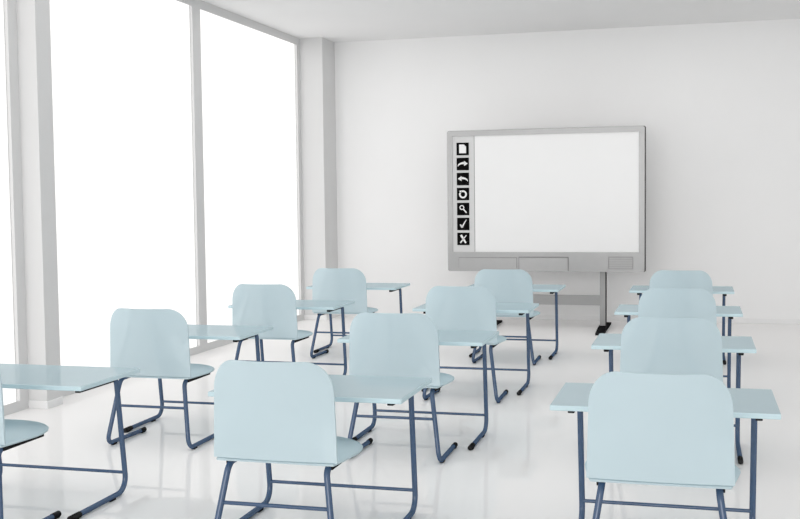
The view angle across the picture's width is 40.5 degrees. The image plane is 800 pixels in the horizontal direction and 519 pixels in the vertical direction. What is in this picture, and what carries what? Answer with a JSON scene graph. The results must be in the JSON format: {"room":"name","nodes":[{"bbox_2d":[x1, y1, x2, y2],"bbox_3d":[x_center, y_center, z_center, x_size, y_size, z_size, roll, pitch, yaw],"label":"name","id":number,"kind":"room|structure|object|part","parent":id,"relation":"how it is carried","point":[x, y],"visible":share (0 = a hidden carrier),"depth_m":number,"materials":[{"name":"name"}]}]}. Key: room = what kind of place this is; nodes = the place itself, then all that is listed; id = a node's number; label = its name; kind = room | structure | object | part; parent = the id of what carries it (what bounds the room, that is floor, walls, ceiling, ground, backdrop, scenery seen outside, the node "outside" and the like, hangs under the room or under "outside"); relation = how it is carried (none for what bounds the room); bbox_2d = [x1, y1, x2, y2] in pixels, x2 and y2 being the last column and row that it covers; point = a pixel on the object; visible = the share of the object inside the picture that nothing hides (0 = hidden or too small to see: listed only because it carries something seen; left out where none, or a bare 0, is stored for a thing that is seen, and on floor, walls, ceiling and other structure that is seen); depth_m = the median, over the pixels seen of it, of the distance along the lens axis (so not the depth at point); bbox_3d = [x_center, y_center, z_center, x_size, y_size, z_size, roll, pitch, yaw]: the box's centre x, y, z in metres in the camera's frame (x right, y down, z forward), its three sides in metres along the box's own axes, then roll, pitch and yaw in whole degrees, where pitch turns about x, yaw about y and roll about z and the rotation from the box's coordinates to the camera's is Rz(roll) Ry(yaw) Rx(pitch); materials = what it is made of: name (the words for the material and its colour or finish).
{"room":"classroom","nodes":[
{"label":"classroom","id":0,"kind":"room"},
{"bbox_2d":[4,0,303,415],"bbox_3d":[-3.564,-0.657,7.676,0.034,4.008,17.380,0,3,15],"label":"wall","id":1,"kind":"structure","parent":0,"point":[10,17],"depth_m":12.19,"materials":[{"name":"paint"}]},
{"bbox_2d":[3,0,16,401],"bbox_3d":[-3.633,-0.640,7.472,0.009,3.940,3.090,0,3,15],"label":"window frame","id":2,"kind":"structure","parent":1,"relation":"in","point":[3,0],"depth_m":8.96,"materials":[{"name":"grey metal"}]},
{"bbox_2d":[16,0,60,400],"bbox_3d":[-3.052,-0.749,9.149,0.176,4.008,0.215,0,3,15],"label":"pillar","id":3,"kind":"structure","parent":1,"relation":"attached to","point":[33,16],"depth_m":9.08,"materials":[{"name":"paint"}]},
{"bbox_2d":[28,314,338,408],"bbox_3d":[-2.023,1.013,12.617,0.346,0.066,7.248,0,3,15],"label":"baseboard","id":4,"kind":"structure","parent":1,"relation":"attached to","point":[58,401],"depth_m":9.21,"materials":[{"name":"paint"}]},
{"bbox_2d":[189,8,196,324],"bbox_3d":[-2.716,-0.846,10.824,0.009,3.940,2.932,0,3,15],"label":"window frame","id":5,"kind":"structure","parent":1,"relation":"in","point":[189,8],"depth_m":12.22,"materials":[{"name":"grey metal"}]},
{"bbox_2d":[294,44,298,285],"bbox_3d":[-1.869,-1.035,13.918,0.009,3.940,3.090,0,3,15],"label":"window frame","id":6,"kind":"structure","parent":1,"relation":"in","point":[294,44],"depth_m":15.39,"materials":[{"name":"grey metal"}]},
{"bbox_2d":[300,37,337,314],"bbox_3d":[-1.168,-1.152,15.730,0.336,4.008,0.548,0,3,15],"label":"pillar","id":7,"kind":"structure","parent":1,"relation":"attached to","point":[317,55],"depth_m":15.49,"materials":[{"name":"paint"}]},
{"bbox_2d":[1,316,799,518],"bbox_3d":[0.754,1.454,6.727,8.882,0.200,17.580,0,3,15],"label":"floor","id":8,"kind":"structure","parent":0,"point":[525,464],"depth_m":7.43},
{"bbox_2d":[0,373,60,518],"bbox_3d":[-2.261,0.945,5.824,0.688,0.993,0.643,0,3,15],"label":"chair","id":9,"kind":"object","parent":8,"relation":"on","point":[13,433],"visible":1,"depth_m":5.75,"materials":[{"name":"blue plastic"}]},
{"bbox_3d":[-2.333,0.706,5.556,0.624,0.483,0.116,0,3,15],"label":"backrest","id":10,"kind":"part","parent":9,"relation":"part of","materials":[{"name":"blue plastic"}]},
{"bbox_3d":[-2.009,0.963,5.769,0.032,0.032,0.355,0,3,15],"label":"support rail","id":11,"kind":"part","parent":9,"relation":"part of","materials":[{"name":"metal"}]},
{"bbox_3d":[-2.248,0.931,5.871,0.688,0.026,0.544,0,3,15],"label":"seat","id":12,"kind":"part","parent":9,"relation":"part of","materials":[{"name":"blue plastic"}]},
{"bbox_3d":[-1.995,1.197,5.727,0.097,0.488,0.487,0,3,15],"label":"leg","id":13,"kind":"part","parent":9,"relation":"part of","materials":[{"name":"blue paint"}]},
{"bbox_2d":[0,363,139,518],"bbox_3d":[-2.130,1.037,6.303,1.044,0.750,0.644,0,3,15],"label":"school desk","id":14,"kind":"object","parent":8,"relation":"on","point":[79,379],"visible":0.97,"depth_m":6.29,"materials":[{"name":"blue plastic"}]},
{"bbox_3d":[-1.725,0.708,6.138,0.032,0.031,0.365,0,3,15],"label":"support rail","id":15,"kind":"part","parent":14,"relation":"part of","materials":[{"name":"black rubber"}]},
{"bbox_3d":[-1.714,1.051,6.190,0.034,0.719,0.581,0,3,15],"label":"leg","id":16,"kind":"part","parent":14,"relation":"part of","materials":[{"name":"blue paint"}]},
{"bbox_2d":[106,308,214,448],"bbox_3d":[-1.705,0.821,7.853,0.688,0.993,0.643,0,3,15],"label":"chair","id":17,"kind":"object","parent":8,"relation":"on","point":[153,341],"visible":0.88,"depth_m":7.58,"materials":[{"name":"blue plastic"}]},
{"bbox_3d":[-1.986,1.071,7.905,0.097,0.488,0.487,0,3,15],"label":"leg","id":18,"kind":"part","parent":17,"relation":"part of","materials":[{"name":"blue paint"}]},
{"bbox_3d":[-1.778,0.582,7.585,0.624,0.483,0.116,0,3,15],"label":"backrest","id":19,"kind":"part","parent":17,"relation":"part of","materials":[{"name":"blue plastic"}]},
{"bbox_3d":[-1.692,0.807,7.901,0.688,0.026,0.544,0,3,15],"label":"seat","id":20,"kind":"part","parent":17,"relation":"part of","materials":[{"name":"blue plastic"}]},
{"bbox_3d":[-1.439,1.073,7.756,0.097,0.488,0.487,0,3,15],"label":"leg","id":21,"kind":"part","parent":17,"relation":"part of","materials":[{"name":"blue paint"}]},
{"bbox_3d":[-1.454,0.839,7.798,0.032,0.032,0.355,0,3,15],"label":"support rail","id":22,"kind":"part","parent":17,"relation":"part of","materials":[{"name":"metal"}]},
{"bbox_2d":[124,324,272,432],"bbox_3d":[-1.575,0.913,8.332,1.044,0.750,0.644,0,3,15],"label":"school desk","id":23,"kind":"object","parent":8,"relation":"on","point":[236,333],"visible":0.41,"depth_m":8.32,"materials":[{"name":"blue paint"}]},
{"bbox_3d":[-1.991,0.923,8.447,0.034,0.719,0.581,0,3,15],"label":"leg","id":24,"kind":"part","parent":23,"relation":"part of","materials":[{"name":"blue paint"}]},
{"bbox_3d":[-1.158,0.927,8.219,0.034,0.719,0.581,0,3,15],"label":"leg","id":25,"kind":"part","parent":23,"relation":"part of","materials":[{"name":"blue paint"}]},
{"bbox_2d":[232,284,312,361],"bbox_3d":[-1.150,0.697,9.883,0.688,0.993,0.643,0,3,15],"label":"chair","id":26,"kind":"object","parent":8,"relation":"on","point":[274,305],"visible":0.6,"depth_m":9.61,"materials":[{"name":"blue plastic"}]},
{"bbox_3d":[-1.430,0.947,9.935,0.097,0.488,0.487,0,3,15],"label":"leg","id":27,"kind":"part","parent":26,"relation":"part of","materials":[{"name":"blue paint"}]},
{"bbox_3d":[-1.222,0.458,9.614,0.624,0.483,0.116,0,3,15],"label":"backrest","id":28,"kind":"part","parent":26,"relation":"part of","materials":[{"name":"blue plastic"}]},
{"bbox_3d":[-1.137,0.683,9.930,0.688,0.026,0.544,0,3,15],"label":"seat","id":29,"kind":"part","parent":26,"relation":"part of","materials":[{"name":"blue plastic"}]},
{"bbox_3d":[-0.884,0.949,9.785,0.097,0.488,0.487,0,3,15],"label":"leg","id":30,"kind":"part","parent":26,"relation":"part of","materials":[{"name":"blue paint"}]},
{"bbox_2d":[214,360,362,518],"bbox_3d":[-0.538,0.952,5.353,0.688,0.993,0.643,0,3,15],"label":"chair","id":31,"kind":"object","parent":8,"relation":"on","point":[265,412],"visible":1,"depth_m":5.09,"materials":[{"name":"blue plastic"}]},
{"bbox_3d":[-0.818,1.202,5.405,0.097,0.488,0.487,0,3,15],"label":"leg","id":32,"kind":"part","parent":31,"relation":"part of","materials":[{"name":"blue paint"}]},
{"bbox_3d":[-0.610,0.713,5.085,0.624,0.483,0.116,0,3,15],"label":"backrest","id":33,"kind":"part","parent":31,"relation":"part of","materials":[{"name":"blue plastic"}]},
{"bbox_3d":[-0.525,0.938,5.400,0.688,0.026,0.544,0,3,15],"label":"seat","id":34,"kind":"part","parent":31,"relation":"part of","materials":[{"name":"blue plastic"}]},
{"bbox_3d":[-0.272,1.204,5.256,0.097,0.488,0.487,0,3,15],"label":"leg","id":35,"kind":"part","parent":31,"relation":"part of","materials":[{"name":"blue paint"}]},
{"bbox_2d":[228,300,354,374],"bbox_3d":[-1.020,0.789,10.361,1.044,0.750,0.644,0,3,15],"label":"school desk","id":36,"kind":"object","parent":8,"relation":"on","point":[329,305],"visible":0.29,"depth_m":10.41,"materials":[{"name":"blue paint"}]},
{"bbox_3d":[-1.435,0.799,10.476,0.034,0.719,0.581,0,3,15],"label":"leg","id":37,"kind":"part","parent":36,"relation":"part of","materials":[{"name":"blue paint"}]},
{"bbox_3d":[-0.603,0.803,10.248,0.034,0.719,0.581,0,3,15],"label":"leg","id":38,"kind":"part","parent":36,"relation":"part of","materials":[{"name":"blue paint"}]},
{"bbox_2d":[208,375,431,518],"bbox_3d":[-0.407,1.044,5.832,1.044,0.750,0.644,0,3,15],"label":"school desk","id":39,"kind":"object","parent":8,"relation":"on","point":[390,391],"visible":0.67,"depth_m":5.89,"materials":[{"name":"blue paint"}]},
{"bbox_3d":[-0.823,1.054,5.946,0.034,0.719,0.581,0,3,15],"label":"leg","id":40,"kind":"part","parent":39,"relation":"part of","materials":[{"name":"blue paint"}]},
{"bbox_3d":[0.009,1.058,5.719,0.034,0.719,0.581,0,3,15],"label":"leg","id":41,"kind":"part","parent":39,"relation":"part of","materials":[{"name":"blue paint"}]},
{"bbox_2d":[310,268,377,357],"bbox_3d":[-0.595,0.572,11.912,0.688,0.993,0.643,0,3,15],"label":"chair","id":42,"kind":"object","parent":8,"relation":"on","point":[328,283],"visible":0.73,"depth_m":11.64,"materials":[{"name":"blue plastic"}]},
{"bbox_3d":[-0.875,0.823,11.964,0.097,0.488,0.487,0,3,15],"label":"leg","id":43,"kind":"part","parent":42,"relation":"part of","materials":[{"name":"blue paint"}]},
{"bbox_3d":[-0.667,0.333,11.643,0.624,0.483,0.116,0,3,15],"label":"backrest","id":44,"kind":"part","parent":42,"relation":"part of","materials":[{"name":"blue plastic"}]},
{"bbox_3d":[-0.582,0.559,11.959,0.688,0.026,0.544,0,3,15],"label":"seat","id":45,"kind":"part","parent":42,"relation":"part of","materials":[{"name":"blue plastic"}]},
{"bbox_2d":[306,283,409,352],"bbox_3d":[-0.464,0.665,12.390,1.044,0.750,0.644,0,3,15],"label":"school desk","id":46,"kind":"object","parent":8,"relation":"on","point":[391,287],"visible":0.47,"depth_m":12.39,"materials":[{"name":"blue paint"}]},
{"bbox_3d":[-0.880,0.675,12.505,0.034,0.719,0.581,0,3,15],"label":"leg","id":47,"kind":"part","parent":46,"relation":"part of","materials":[{"name":"blue paint"}]},
{"bbox_3d":[-0.048,0.678,12.277,0.034,0.719,0.581,0,3,15],"label":"leg","id":48,"kind":"part","parent":46,"relation":"part of","materials":[{"name":"blue paint"}]},
{"bbox_2d":[348,312,457,462],"bbox_3d":[0.018,0.828,7.382,0.688,0.993,0.643,0,3,15],"label":"chair","id":49,"kind":"object","parent":8,"relation":"on","point":[380,344],"visible":0.84,"depth_m":7.11,"materials":[{"name":"blue plastic"}]},
{"bbox_3d":[-0.263,1.078,7.434,0.097,0.488,0.487,0,3,15],"label":"leg","id":50,"kind":"part","parent":49,"relation":"part of","materials":[{"name":"blue paint"}]},
{"bbox_3d":[-0.055,0.589,7.114,0.624,0.483,0.116,0,3,15],"label":"backrest","id":51,"kind":"part","parent":49,"relation":"part of","materials":[{"name":"blue plastic"}]},
{"bbox_3d":[0.030,0.814,7.429,0.688,0.026,0.544,0,3,15],"label":"seat","id":52,"kind":"part","parent":49,"relation":"part of","materials":[{"name":"blue plastic"}]},
{"bbox_3d":[0.283,1.080,7.285,0.097,0.488,0.487,0,3,15],"label":"leg","id":53,"kind":"part","parent":49,"relation":"part of","materials":[{"name":"blue paint"}]},
{"bbox_2d":[337,330,498,450],"bbox_3d":[0.148,0.920,7.861,1.044,0.750,0.644,0,3,15],"label":"school desk","id":54,"kind":"object","parent":8,"relation":"on","point":[474,339],"visible":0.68,"depth_m":7.91,"materials":[{"name":"blue paint"}]},
{"bbox_3d":[-0.268,0.930,7.976,0.034,0.719,0.581,0,3,15],"label":"leg","id":55,"kind":"part","parent":54,"relation":"part of","materials":[{"name":"blue paint"}]},
{"bbox_3d":[0.564,0.934,7.748,0.034,0.719,0.581,0,3,15],"label":"leg","id":56,"kind":"part","parent":54,"relation":"part of","materials":[{"name":"blue paint"}]},
{"bbox_2d":[422,286,507,402],"bbox_3d":[0.573,0.703,9.412,0.688,0.993,0.643,0,3,15],"label":"chair","id":57,"kind":"object","parent":8,"relation":"on","point":[472,308],"visible":0.75,"depth_m":9.13,"materials":[{"name":"blue plastic"}]},
{"bbox_3d":[0.292,0.954,9.464,0.097,0.488,0.487,0,3,15],"label":"leg","id":58,"kind":"part","parent":57,"relation":"part of","materials":[{"name":"blue paint"}]},
{"bbox_3d":[0.500,0.464,9.143,0.624,0.483,0.116,0,3,15],"label":"backrest","id":59,"kind":"part","parent":57,"relation":"part of","materials":[{"name":"blue plastic"}]},
{"bbox_3d":[0.586,0.690,9.459,0.688,0.026,0.544,0,3,15],"label":"seat","id":60,"kind":"part","parent":57,"relation":"part of","materials":[{"name":"blue plastic"}]},
{"bbox_3d":[0.839,0.956,9.314,0.097,0.488,0.487,0,3,15],"label":"leg","id":61,"kind":"part","parent":57,"relation":"part of","materials":[{"name":"blue paint"}]},
{"bbox_2d":[412,303,538,394],"bbox_3d":[0.703,0.796,9.890,1.044,0.750,0.644,0,3,15],"label":"school desk","id":62,"kind":"object","parent":8,"relation":"on","point":[521,308],"visible":0.55,"depth_m":9.87,"materials":[{"name":"blue paint"}]},
{"bbox_3d":[1.120,0.809,9.777,0.034,0.719,0.581,0,3,15],"label":"leg","id":63,"kind":"part","parent":62,"relation":"part of","materials":[{"name":"blue paint"}]},
{"bbox_2d":[472,269,540,364],"bbox_3d":[1.128,0.579,11.441,0.688,0.993,0.643,0,3,15],"label":"chair","id":64,"kind":"object","parent":8,"relation":"on","point":[506,285],"visible":0.7,"depth_m":11.15,"materials":[{"name":"blue plastic"}]},
{"bbox_3d":[0.848,0.829,11.493,0.097,0.488,0.487,0,3,15],"label":"leg","id":65,"kind":"part","parent":64,"relation":"part of","materials":[{"name":"blue paint"}]},
{"bbox_3d":[1.056,0.340,11.172,0.624,0.483,0.116,0,3,15],"label":"backrest","id":66,"kind":"part","parent":64,"relation":"part of","materials":[{"name":"blue plastic"}]},
{"bbox_3d":[1.141,0.566,11.488,0.688,0.026,0.544,0,3,15],"label":"seat","id":67,"kind":"part","parent":64,"relation":"part of","materials":[{"name":"blue plastic"}]},
{"bbox_3d":[1.394,0.832,11.344,0.097,0.488,0.487,0,3,15],"label":"leg","id":68,"kind":"part","parent":64,"relation":"part of","materials":[{"name":"blue paint"}]},
{"bbox_2d":[467,284,565,359],"bbox_3d":[1.259,0.672,11.919,1.044,0.750,0.644,0,3,15],"label":"school desk","id":69,"kind":"object","parent":8,"relation":"on","point":[552,289],"visible":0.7,"depth_m":11.98,"materials":[{"name":"blue paint"}]},
{"bbox_3d":[1.675,0.685,11.806,0.034,0.719,0.581,0,3,15],"label":"leg","id":70,"kind":"part","parent":69,"relation":"part of","materials":[{"name":"blue paint"}]},
{"bbox_2d":[447,126,645,335],"bbox_3d":[1.907,-0.396,14.177,2.559,2.605,1.240,0,3,15],"label":"whiteboard","id":71,"kind":"object","parent":8,"relation":"on","point":[544,199],"visible":0.97,"depth_m":14.00,"materials":[{"name":"grey plastic"}]},
{"bbox_3d":[1.150,0.045,14.251,0.766,0.134,0.002,0,3,15],"label":"panel","id":72,"kind":"part","parent":71,"relation":"part of","materials":[{"name":"plastic"}]},
{"bbox_3d":[1.152,0.042,14.250,0.775,0.140,0.003,0,3,15],"label":"control panel","id":73,"kind":"part","parent":71,"relation":"part of","materials":[{"name":"grey plastic"}]},
{"bbox_2d":[519,257,568,270],"bbox_3d":[1.860,0.058,14.057,0.648,0.186,0.003,0,3,15],"label":"tray","id":74,"kind":"object","parent":71,"relation":"on","point":[525,263],"depth_m":14.06,"materials":[{"name":"plastic"}]},
{"bbox_3d":[1.876,-0.768,14.059,2.559,1.847,0.069,0,3,15],"label":"casing","id":75,"kind":"part","parent":71,"relation":"part of","materials":[{"name":"white plastic"}]},
{"bbox_3d":[2.615,-0.068,13.985,0.068,1.845,0.075,0,3,15],"label":"leg","id":76,"kind":"part","parent":71,"relation":"part of","materials":[{"name":"grey metal"}]},
{"bbox_2d":[608,257,632,268],"bbox_3d":[2.806,0.045,13.798,0.310,0.158,0.002,0,3,15],"label":"speaker grille","id":77,"kind":"object","parent":71,"relation":"attached to","point":[613,262],"depth_m":13.80,"materials":[{"name":"grey plastic"}]},
{"bbox_2d":[585,371,740,518],"bbox_3d":[1.176,0.959,4.885,0.688,0.993,0.643,0,3,15],"label":"chair","id":78,"kind":"object","parent":8,"relation":"on","point":[645,429],"visible":1,"depth_m":4.62,"materials":[{"name":"blue plastic"}]},
{"bbox_3d":[0.895,1.209,4.937,0.097,0.488,0.487,0,3,15],"label":"leg","id":79,"kind":"part","parent":78,"relation":"part of","materials":[{"name":"blue paint"}]},
{"bbox_3d":[1.189,0.945,4.932,0.688,0.026,0.544,0,3,15],"label":"seat","id":80,"kind":"part","parent":78,"relation":"part of","materials":[{"name":"blue plastic"}]},
{"bbox_3d":[1.442,1.211,4.787,0.097,0.488,0.487,0,3,15],"label":"leg","id":81,"kind":"part","parent":78,"relation":"part of","materials":[{"name":"blue paint"}]},
{"bbox_2d":[550,383,780,518],"bbox_3d":[1.306,1.051,5.363,1.044,0.750,0.644,0,3,15],"label":"school desk","id":82,"kind":"object","parent":8,"relation":"on","point":[755,404],"visible":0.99,"depth_m":5.46,"materials":[{"name":"blue paint"}]},
{"bbox_3d":[0.890,1.061,5.478,0.034,0.719,0.581,0,3,15],"label":"leg","id":83,"kind":"part","parent":82,"relation":"part of","materials":[{"name":"blue paint"}]},
{"bbox_3d":[1.723,1.065,5.250,0.034,0.719,0.581,0,3,15],"label":"leg","id":84,"kind":"part","parent":82,"relation":"part of","materials":[{"name":"blue paint"}]},
{"bbox_2d":[620,317,722,381],"bbox_3d":[1.731,0.835,6.914,0.688,0.993,0.643,0,3,15],"label":"chair","id":85,"kind":"object","parent":8,"relation":"on","point":[648,345],"visible":0.48,"depth_m":6.62,"materials":[{"name":"blue plastic"}]},
{"bbox_2d":[591,333,755,463],"bbox_3d":[1.861,0.927,7.392,1.044,0.750,0.644,0,3,15],"label":"school desk","id":86,"kind":"object","parent":8,"relation":"on","point":[739,345],"visible":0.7,"depth_m":7.35,"materials":[{"name":"blue paint"}]},
{"bbox_3d":[1.446,0.937,7.507,0.034,0.719,0.581,0,3,15],"label":"leg","id":87,"kind":"part","parent":86,"relation":"part of","materials":[{"name":"blue paint"}]},
{"bbox_3d":[2.278,0.941,7.279,0.034,0.719,0.581,0,3,15],"label":"leg","id":88,"kind":"part","parent":86,"relation":"part of","materials":[{"name":"blue paint"}]},
{"bbox_2d":[638,288,716,325],"bbox_3d":[2.286,0.710,8.943,0.688,0.993,0.643,0,3,15],"label":"chair","id":89,"kind":"object","parent":8,"relation":"on","point":[654,302],"visible":0.41,"depth_m":8.64,"materials":[{"name":"blue plastic"}]},
{"bbox_2d":[614,304,742,387],"bbox_3d":[2.417,0.803,9.421,1.044,0.750,0.644,0,3,15],"label":"school desk","id":90,"kind":"object","parent":8,"relation":"on","point":[627,311],"visible":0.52,"depth_m":9.40,"materials":[{"name":"blue paint"}]},
{"bbox_3d":[2.833,0.816,9.309,0.034,0.719,0.581,0,3,15],"label":"leg","id":91,"kind":"part","parent":90,"relation":"part of","materials":[{"name":"blue paint"}]},
{"bbox_2d":[649,270,712,295],"bbox_3d":[2.842,0.586,10.972,0.688,0.993,0.643,0,3,15],"label":"chair","id":92,"kind":"object","parent":8,"relation":"on","point":[664,279],"visible":0.29,"depth_m":10.66,"materials":[{"name":"blue plastic"}]},
{"bbox_2d":[629,285,733,364],"bbox_3d":[2.972,0.679,11.451,1.044,0.750,0.644,0,3,15],"label":"school desk","id":93,"kind":"object","parent":8,"relation":"on","point":[639,289],"visible":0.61,"depth_m":11.36,"materials":[{"name":"blue paint"}]},
{"bbox_3d":[3.389,0.692,11.338,0.034,0.719,0.581,0,3,15],"label":"leg","id":94,"kind":"part","parent":93,"relation":"part of","materials":[{"name":"blue paint"}]},
{"bbox_2d":[202,0,799,41],"bbox_3d":[0.942,-2.799,7.350,8.882,0.200,15.780,0,3,15],"label":"ceiling","id":95,"kind":"structure","parent":0,"point":[332,20],"depth_m":13.58,"materials":[{"name":"paint"}]},
{"bbox_2d":[334,18,799,318],"bbox_3d":[3.036,-1.158,14.968,8.848,4.008,0.200,0,3,15],"label":"wall","id":96,"kind":"structure","parent":0,"point":[718,104],"depth_m":14.85,"materials":[{"name":"white paint"}]},
{"bbox_2d":[339,312,799,323],"bbox_3d":[3.102,0.816,14.961,8.302,0.066,0.010,0,3,15],"label":"baseboard","id":97,"kind":"structure","parent":96,"relation":"attached to","point":[541,317],"depth_m":14.99,"materials":[{"name":"paint"}]}
]}

